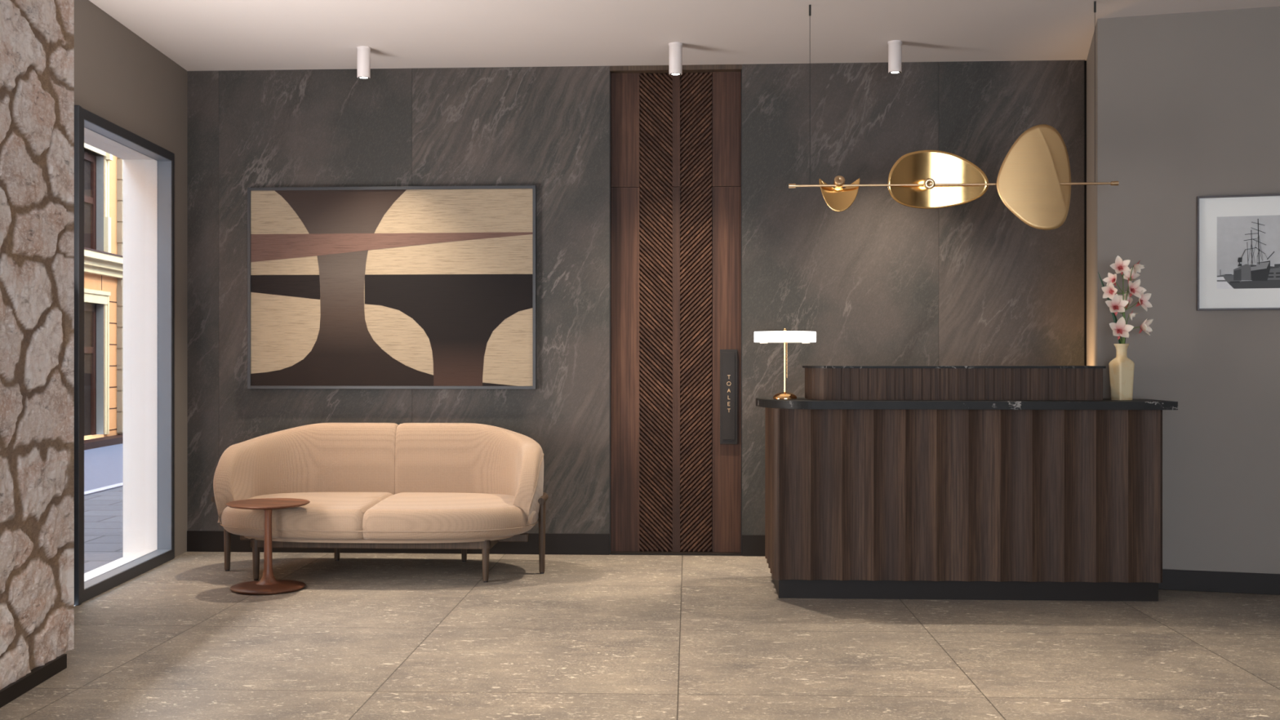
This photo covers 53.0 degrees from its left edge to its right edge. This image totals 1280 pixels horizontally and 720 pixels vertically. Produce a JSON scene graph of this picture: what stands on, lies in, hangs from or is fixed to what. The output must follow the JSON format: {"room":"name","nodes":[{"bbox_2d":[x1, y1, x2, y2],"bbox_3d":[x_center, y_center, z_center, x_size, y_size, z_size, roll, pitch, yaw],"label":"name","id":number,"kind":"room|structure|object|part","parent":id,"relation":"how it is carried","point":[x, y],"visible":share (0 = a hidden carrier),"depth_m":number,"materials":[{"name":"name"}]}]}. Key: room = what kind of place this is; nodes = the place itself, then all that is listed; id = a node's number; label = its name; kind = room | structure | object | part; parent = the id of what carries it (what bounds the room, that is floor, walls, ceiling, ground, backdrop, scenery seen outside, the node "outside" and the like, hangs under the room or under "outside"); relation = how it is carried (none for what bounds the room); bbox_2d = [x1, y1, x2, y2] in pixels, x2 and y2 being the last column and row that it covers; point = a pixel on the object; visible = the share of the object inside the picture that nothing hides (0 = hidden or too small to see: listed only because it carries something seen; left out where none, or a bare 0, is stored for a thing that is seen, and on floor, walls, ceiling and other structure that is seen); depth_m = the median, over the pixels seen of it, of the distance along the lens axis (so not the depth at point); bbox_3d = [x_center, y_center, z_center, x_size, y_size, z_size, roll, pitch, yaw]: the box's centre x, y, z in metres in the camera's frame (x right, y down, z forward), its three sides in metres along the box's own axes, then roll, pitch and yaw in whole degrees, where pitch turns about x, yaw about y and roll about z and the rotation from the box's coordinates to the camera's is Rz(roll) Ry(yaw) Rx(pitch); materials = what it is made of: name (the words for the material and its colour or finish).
{"room":"hotel lobby","nodes":[
{"label":"hotel lobby","id":0,"kind":"room"},
{"bbox_2d":[0,0,74,689],"bbox_3d":[-2.678,-0.358,3.890,0.765,3.236,3.380,0,0,0],"label":"wall","id":1,"kind":"structure","parent":0,"point":[37,37],"depth_m":5.23,"materials":[{"name":"stone"}]},
{"bbox_2d":[0,653,66,707],"bbox_3d":[-2.669,1.290,3.838,0.762,0.060,3.297,0,0,0],"label":"baseboard","id":2,"kind":"structure","parent":1,"relation":"attached to","point":[39,674],"depth_m":5.15,"materials":[{"name":"black wood"}]},
{"bbox_2d":[74,0,187,557],"bbox_3d":[-3.027,-0.328,2.958,0.310,3.296,12.300,0,0,-2],"label":"wall","id":3,"kind":"structure","parent":0,"point":[120,77],"depth_m":8.21,"materials":[{"name":"beige paint"}]},
{"bbox_2d":[74,105,81,605],"bbox_3d":[-3.072,-0.020,6.784,0.145,2.680,0.248,0,0,-2],"label":"trim","id":4,"kind":"structure","parent":3,"relation":"attached to","point":[77,108],"depth_m":6.87,"materials":[{"name":"metal"}]},
{"bbox_2d":[84,127,156,581],"bbox_3d":[-3.264,0.030,7.703,0.235,2.780,1.580,0,0,-2],"label":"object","id":5,"kind":"structure","parent":3,"relation":"attached to","point":[140,171],"depth_m":8.45,"materials":[{"name":"white paint"}]},
{"bbox_2d":[81,107,174,603],"bbox_3d":[-3.099,-0.020,7.709,0.098,2.680,1.580,0,0,-2],"label":"window","id":6,"kind":"structure","parent":3,"relation":"in","point":[91,588],"depth_m":8.45,"materials":[{"name":"metal"}]},
{"bbox_2d":[187,60,1086,551],"bbox_3d":[0.013,-0.328,8.792,6.472,3.296,0.300,0,0,3],"label":"wall","id":7,"kind":"structure","parent":0,"point":[880,280],"depth_m":8.66,"materials":[{"name":"stone"}]},
{"bbox_2d":[247,185,537,389],"bbox_3d":[-1.685,-0.482,8.705,1.974,1.370,0.054,0,0,3],"label":"framed artwork","id":8,"kind":"object","parent":7,"relation":"attached to","point":[385,287],"visible":1,"depth_m":8.69,"materials":[{"name":"metal"}]},
{"bbox_2d":[186,530,609,555],"bbox_3d":[-1.655,1.249,8.726,2.904,0.142,0.012,0,0,3],"label":"baseboard","id":9,"kind":"structure","parent":7,"relation":"attached to","point":[197,540],"depth_m":8.68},
{"bbox_2d":[609,64,742,555],"bbox_3d":[0.243,-0.328,8.699,0.888,3.296,0.140,0,0,3],"label":"door","id":10,"kind":"structure","parent":7,"relation":"in","point":[660,122],"depth_m":8.71,"materials":[{"name":"brown wood"}]},
{"bbox_3d":[-0.099,-0.318,8.748,0.192,3.251,0.050,0,0,3],"label":"panel","id":11,"kind":"part","parent":10,"relation":"part of","materials":[{"name":"brown wood"}]},
{"bbox_3d":[0.110,-0.320,8.739,0.225,3.275,0.044,0,0,3],"label":"ribbed panel","id":12,"kind":"part","parent":10,"relation":"part of","materials":[{"name":"brown wood"}]},
{"bbox_3d":[0.380,-0.320,8.725,0.216,3.275,0.044,0,0,3],"label":"ribbed panel","id":13,"kind":"part","parent":10,"relation":"part of","materials":[{"name":"brown wood"}]},
{"bbox_3d":[0.590,-0.318,8.711,0.197,3.251,0.050,0,0,3],"label":"panel","id":14,"kind":"part","parent":10,"relation":"part of","materials":[{"name":"brown wood"}]},
{"bbox_3d":[0.599,0.255,8.669,0.118,0.640,0.025,0,0,3],"label":"push plate","id":15,"kind":"part","parent":10,"relation":"part of","materials":[{"name":"brown metal"}]},
{"bbox_2d":[742,534,764,556],"bbox_3d":[1.810,1.249,8.539,2.255,0.142,0.012,0,0,3],"label":"baseboard","id":16,"kind":"structure","parent":7,"relation":"attached to","point":[752,544],"depth_m":8.59,"materials":[{"name":"black wood"}]},
{"bbox_2d":[0,551,1279,719],"bbox_3d":[1.585,1.380,3.061,9.890,0.120,12.627,0,0,2],"label":"floor","id":17,"kind":"structure","parent":0,"point":[366,636],"depth_m":5.87,"materials":[{"name":"tile"}]},
{"bbox_2d":[225,497,310,595],"bbox_3d":[-2.135,1.072,7.370,0.466,0.497,0.466,0,0,20],"label":"side table","id":18,"kind":"object","parent":17,"relation":"on","point":[268,584],"visible":1,"depth_m":7.34,"materials":[{"name":"brown wood"}]},
{"bbox_2d":[211,422,548,582],"bbox_3d":[-1.588,0.868,7.926,2.042,0.904,1.000,0,0,3],"label":"sofa","id":19,"kind":"object","parent":17,"relation":"on","point":[464,486],"visible":0.96,"depth_m":8.02,"materials":[{"name":"fabric"}]},
{"bbox_3d":[-2.571,1.083,7.998,0.046,0.475,0.051,0,0,3],"label":"leg","id":20,"kind":"part","parent":19,"relation":"part of","materials":[{"name":"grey wood"}]},
{"bbox_3d":[-2.292,1.195,7.664,0.046,0.250,0.051,0,0,3],"label":"leg","id":21,"kind":"part","parent":19,"relation":"part of","materials":[{"name":"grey wood"}]},
{"bbox_2d":[213,422,398,523],"bbox_3d":[-2.141,0.703,8.196,1.195,0.574,0.498,0,0,-30],"label":"cushion","id":22,"kind":"object","parent":19,"relation":"on","point":[321,463],"depth_m":8.24,"materials":[{"name":"fabric"}]},
{"bbox_2d":[221,492,392,539],"bbox_3d":[-2.069,0.951,7.929,0.960,0.202,0.950,0,0,3],"label":"seat cushion","id":23,"kind":"object","parent":19,"relation":"on","point":[327,515],"depth_m":7.51,"materials":[{"name":"fabric"}]},
{"bbox_3d":[-1.985,1.087,8.410,0.046,0.465,0.051,0,0,3],"label":"leg","id":24,"kind":"part","parent":19,"relation":"part of","materials":[{"name":"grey wood"}]},
{"bbox_3d":[-1.589,1.062,7.905,1.651,0.027,0.817,0,0,3],"label":"seat","id":25,"kind":"part","parent":19,"relation":"part of","materials":[{"name":"fabric"}]},
{"bbox_3d":[-1.580,0.855,8.100,2.042,0.038,0.653,0,0,3],"label":"rail","id":26,"kind":"part","parent":19,"relation":"part of","materials":[{"name":"grey wood"}]},
{"bbox_3d":[-1.585,1.097,7.980,1.800,0.055,0.740,0,0,3],"label":"seat frame","id":27,"kind":"part","parent":19,"relation":"part of","materials":[{"name":"grey wood"}]},
{"bbox_2d":[362,492,537,539],"bbox_3d":[-1.109,0.951,7.882,0.960,0.202,0.950,0,0,3],"label":"seat cushion","id":28,"kind":"object","parent":19,"relation":"on","point":[393,515],"depth_m":7.49,"materials":[{"name":"fabric"}]},
{"bbox_3d":[-1.146,1.087,8.369,0.046,0.465,0.051,0,0,3],"label":"leg","id":29,"kind":"part","parent":19,"relation":"part of","materials":[{"name":"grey wood"}]},
{"bbox_2d":[395,422,543,524],"bbox_3d":[-1.012,0.703,8.141,1.195,0.574,0.498,0,0,36],"label":"cushion","id":30,"kind":"object","parent":19,"relation":"on","point":[460,464],"depth_m":8.21,"materials":[{"name":"fabric"}]},
{"bbox_3d":[-0.913,1.195,7.597,0.046,0.250,0.051,0,0,3],"label":"leg","id":31,"kind":"part","parent":19,"relation":"part of","materials":[{"name":"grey wood"}]},
{"bbox_3d":[-0.603,1.083,7.902,0.046,0.475,0.051,0,0,3],"label":"leg","id":32,"kind":"part","parent":19,"relation":"part of","materials":[{"name":"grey wood"}]},
{"bbox_2d":[755,365,1177,601],"bbox_3d":[1.789,0.679,7.350,2.236,1.281,0.820,0,0,3],"label":"reception desk","id":33,"kind":"object","parent":17,"relation":"on","point":[954,482],"visible":1,"depth_m":7.01,"materials":[{"name":"brown wood"}]},
{"bbox_2d":[754,328,816,399],"bbox_3d":[0.836,0.026,7.400,0.356,0.405,0.356,0,0,0],"label":"table lamp","id":34,"kind":"object","parent":33,"relation":"on","point":[762,337],"visible":1,"depth_m":7.28,"materials":[{"name":"gold metal"}]},
{"bbox_3d":[0.839,0.011,7.401,0.025,0.375,0.018,0,0,-13],"label":"lamp stem","id":35,"kind":"part","parent":34,"relation":"part of","materials":[{"name":"gold metal"}]},
{"bbox_3d":[0.836,-0.128,7.400,0.356,0.061,0.356,0,0,0],"label":"lamp shade","id":36,"kind":"part","parent":34,"relation":"part of","materials":[{"name":"white"}]},
{"bbox_2d":[804,368,1102,399],"bbox_3d":[1.762,0.140,7.314,1.610,0.176,0.375,0,0,3],"label":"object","id":37,"kind":"structure","parent":33,"relation":"on","point":[820,384],"depth_m":7.13,"materials":[{"name":"brown wood"}]},
{"bbox_2d":[755,396,1177,409],"bbox_3d":[1.788,0.251,7.340,2.236,0.044,0.800,0,0,3],"label":"countertop","id":38,"kind":"structure","parent":33,"relation":"on","point":[801,402],"depth_m":6.95,"materials":[{"name":"black stone"}]},
{"bbox_2d":[1108,343,1134,399],"bbox_3d":[2.690,0.072,7.170,0.101,0.314,0.101,0,0,-17],"label":"vase","id":39,"kind":"object","parent":33,"relation":"on","point":[1122,367],"visible":1,"depth_m":7.13,"materials":[{"name":"beige ceramic"}]},
{"bbox_2d":[1097,255,1153,343],"bbox_3d":[2.714,-0.323,7.174,0.302,0.506,0.190,0,0,0],"label":"orchid spray","id":40,"kind":"object","parent":39,"relation":"in","point":[1119,304],"visible":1,"depth_m":7.15,"materials":[{"name":"pink plant"}]},
{"bbox_3d":[2.709,-0.300,7.174,0.164,0.459,0.039,0,0,-11],"label":"stem","id":41,"kind":"part","parent":40,"relation":"part of","materials":[{"name":"green plant"}]},
{"bbox_2d":[88,0,1279,71],"bbox_3d":[1.525,-2.051,3.150,9.950,0.150,12.900,0,0,0],"label":"ceiling","id":42,"kind":"structure","parent":0,"point":[197,35],"depth_m":7.69,"materials":[{"name":"paint"}]},
{"bbox_2d":[356,45,370,79],"bbox_3d":[-1.754,-1.880,8.150,0.088,0.191,0.088,0,0,0],"label":"ceiling spotlight","id":43,"kind":"object","parent":42,"relation":"attached to","point":[363,53],"visible":1,"depth_m":8.12,"materials":[{"name":"white paint"}]},
{"bbox_2d":[668,42,682,75],"bbox_3d":[0.223,-1.880,8.050,0.088,0.191,0.088,0,0,0],"label":"ceiling spotlight","id":44,"kind":"object","parent":42,"relation":"attached to","point":[675,48],"visible":1,"depth_m":8.02,"materials":[{"name":"white paint"}]},
{"bbox_2d":[888,40,902,73],"bbox_3d":[1.589,-1.880,8.000,0.088,0.191,0.088,0,0,0],"label":"ceiling spotlight","id":45,"kind":"object","parent":42,"relation":"attached to","point":[895,46],"visible":1,"depth_m":7.97,"materials":[{"name":"white paint"}]},
{"bbox_2d":[788,0,1119,230],"bbox_3d":[1.736,-1.343,7.140,1.812,1.266,0.126,0,0,2],"label":"pendant light","id":46,"kind":"object","parent":42,"relation":"hanging from","point":[1033,180],"visible":1,"depth_m":7.11,"materials":[{"name":"gold metal"}]},
{"bbox_3d":[1.115,-0.916,7.172,0.228,0.192,0.042,0,0,0],"label":"lamp shade","id":47,"kind":"part","parent":46,"relation":"part of","materials":[{"name":"gold metal"}]},
{"bbox_3d":[1.660,-1.006,7.171,0.555,0.327,0.070,0,0,4],"label":"lamp shade","id":48,"kind":"part","parent":46,"relation":"part of","materials":[{"name":"gold metal"}]},
{"bbox_3d":[1.736,-0.968,7.130,1.812,0.029,0.025,0,0,3],"label":"rod","id":49,"kind":"part","parent":46,"relation":"part of","materials":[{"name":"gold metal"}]},
{"bbox_3d":[2.182,-1.004,7.087,0.422,0.587,0.047,0,0,-4],"label":"lamp shade","id":50,"kind":"part","parent":46,"relation":"part of","materials":[{"name":"gold metal"}]},
{"bbox_2d":[1086,6,1279,573],"bbox_3d":[4.896,-0.328,7.646,4.200,3.296,1.600,0,0,16],"label":"wall","id":51,"kind":"structure","parent":0,"point":[1188,104],"depth_m":7.32,"materials":[{"name":"grey paint"}]},
{"bbox_2d":[1158,568,1279,595],"bbox_3d":[4.674,1.262,6.872,4.200,0.116,0.013,0,0,16],"label":"baseboard","id":52,"kind":"structure","parent":51,"relation":"attached to","point":[1172,580],"depth_m":7.26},
{"bbox_2d":[1196,193,1279,311],"bbox_3d":[3.555,-0.599,7.183,0.812,0.647,0.029,0,0,16],"label":"framed photograph","id":53,"kind":"object","parent":51,"relation":"attached to","point":[1238,236],"visible":1,"depth_m":7.24},
{"bbox_2d":[1217,215,1279,288],"bbox_3d":[3.549,-0.600,7.182,0.590,0.408,0.006,0,0,16],"label":"print","id":54,"kind":"object","parent":53,"relation":"attached to","point":[1248,246],"depth_m":7.22},
{"label":"outside","id":55,"kind":"structure","parent":0,"visible":0},
{"bbox_2d":[84,443,123,491],"bbox_3d":[-6.835,1.400,14.000,2.730,0.120,40.000,0,0,0],"label":"road","id":56,"kind":"structure","parent":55,"point":[103,466],"depth_m":16.00,"materials":[{"name":"grey asphalt"}]},
{"bbox_2d":[84,142,123,449],"bbox_3d":[-8.280,-2.990,10.561,0.901,8.820,42.000,0,0,-2],"label":"building","id":57,"kind":"structure","parent":56,"relation":"on","point":[103,171],"depth_m":20.40,"materials":[{"name":"brick"}]},
{"bbox_3d":[-8.155,-1.486,14.569,0.270,0.325,30.000,0,0,-2],"label":"cornice","id":58,"kind":"part","parent":57,"relation":"part of","materials":[{"name":"beige stone"}]},
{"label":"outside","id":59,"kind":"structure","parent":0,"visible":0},
{"bbox_2d":[84,482,123,496],"bbox_3d":[-5.410,1.383,14.000,0.120,0.155,40.000,0,0,0],"label":"curb","id":60,"kind":"object","parent":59,"point":[118,485],"depth_m":12.91,"materials":[{"name":"concrete"}]},
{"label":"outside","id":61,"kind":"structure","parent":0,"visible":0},
{"bbox_2d":[84,486,123,573],"bbox_3d":[-4.385,1.370,14.000,1.930,0.100,40.000,0,0,0],"label":"sidewalk","id":62,"kind":"structure","parent":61,"point":[103,510],"depth_m":10.04,"materials":[{"name":"grey concrete"}]}
]}

